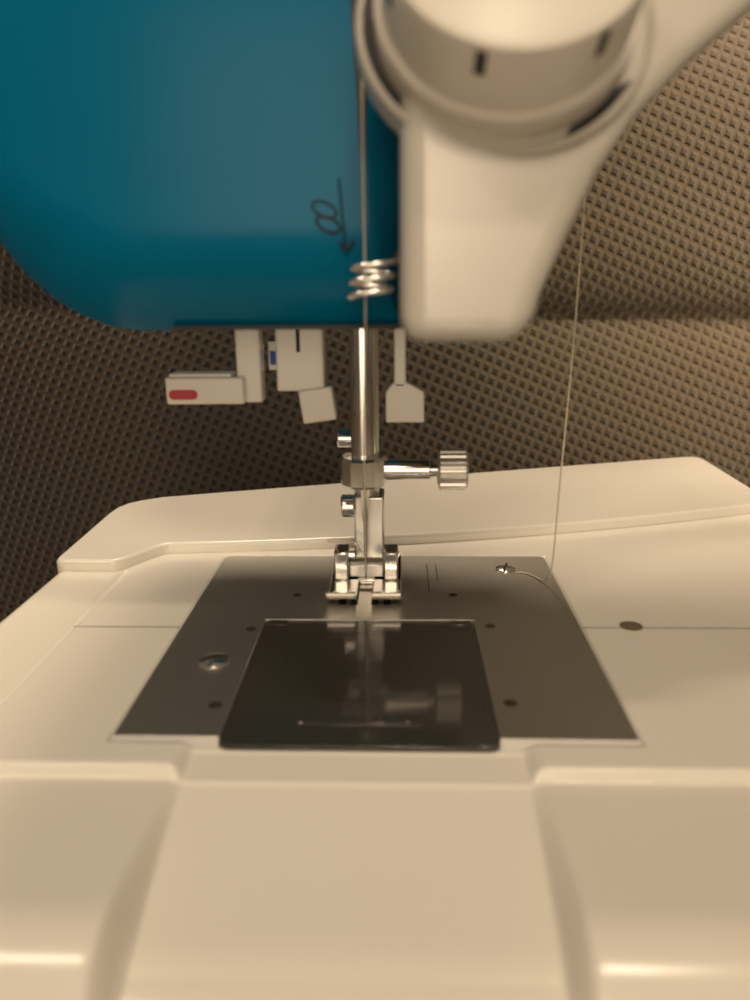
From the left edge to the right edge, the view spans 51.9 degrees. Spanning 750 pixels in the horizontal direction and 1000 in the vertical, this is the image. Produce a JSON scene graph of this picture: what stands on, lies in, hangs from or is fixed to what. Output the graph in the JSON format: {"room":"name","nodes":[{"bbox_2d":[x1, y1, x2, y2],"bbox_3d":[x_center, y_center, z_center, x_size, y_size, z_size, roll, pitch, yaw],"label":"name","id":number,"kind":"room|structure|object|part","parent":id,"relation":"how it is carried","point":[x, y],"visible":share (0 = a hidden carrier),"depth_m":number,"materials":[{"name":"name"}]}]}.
{"room":"sewing room","nodes":[
{"label":"sewing room","id":0,"kind":"room"},
{"label":"floor","id":1,"kind":"structure","parent":0,"visible":0},
{"bbox_2d":[0,0,749,999],"bbox_3d":[0.033,-0.021,0.193,0.248,0.275,0.265,0,16,2],"label":"sewing machine","id":2,"kind":"object","parent":1,"relation":"on","point":[246,754],"visible":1,"depth_m":0.13,"materials":[{"name":"beige plastic"}]},
{"bbox_3d":[-0.038,-0.025,0.175,0.018,0.006,0.008,0,16,2],"label":"needle threader lever arm","id":3,"kind":"part","parent":2,"relation":"part of","materials":[{"name":"beige plastic"}]},
{"bbox_3d":[-0.028,-0.032,0.174,0.006,0.019,0.005,0,16,2],"label":"needle threader lever stem","id":4,"kind":"part","parent":2,"relation":"part of","materials":[{"name":"beige plastic"}]},
{"bbox_3d":[0.001,0.029,0.177,0.091,0.002,0.092,0,16,2],"label":"needle plate","id":5,"kind":"part","parent":2,"relation":"part of","materials":[{"name":"silver metal"}]},
{"bbox_3d":[0.006,-0.034,0.174,0.003,0.016,0.002,0,16,2],"label":"buttonhole lever stem","id":6,"kind":"part","parent":2,"relation":"part of","materials":[{"name":"beige plastic"}]},
{"bbox_2d":[328,78,585,580],"bbox_3d":[0.019,-0.058,0.160,0.055,0.175,0.052,-4,16,-12],"label":"thread","id":7,"kind":"object","parent":2,"relation":"on","point":[361,78],"visible":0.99,"depth_m":0.17,"materials":[{"name":"beige fabric"}]},
{"bbox_3d":[0.017,-0.067,0.096,0.033,0.034,0.024,0,16,2],"label":"stitch dial knob","id":8,"kind":"part","parent":2,"relation":"part of","materials":[{"name":"beige plastic"}]},
{"bbox_3d":[0.081,-0.096,0.159,0.151,0.112,0.160,0,16,2],"label":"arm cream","id":9,"kind":"part","parent":2,"relation":"part of","materials":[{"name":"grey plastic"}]},
{"bbox_2d":[582,621,749,630],"bbox_3d":[0.099,0.029,0.173,0.104,0.001,0.005,0,16,2],"label":"seam line","id":10,"kind":"object","parent":2,"relation":"on","point":[586,625],"depth_m":0.17,"materials":[{"name":"white plastic"}]},
{"bbox_2d":[0,12,749,621],"bbox_3d":[0.010,-0.155,0.459,1.400,0.400,0.244,0,16,2],"label":"fabric backdrop","id":11,"kind":"structure","parent":1,"relation":"on","point":[89,429],"depth_m":0.36,"materials":[{"name":"fabric"}]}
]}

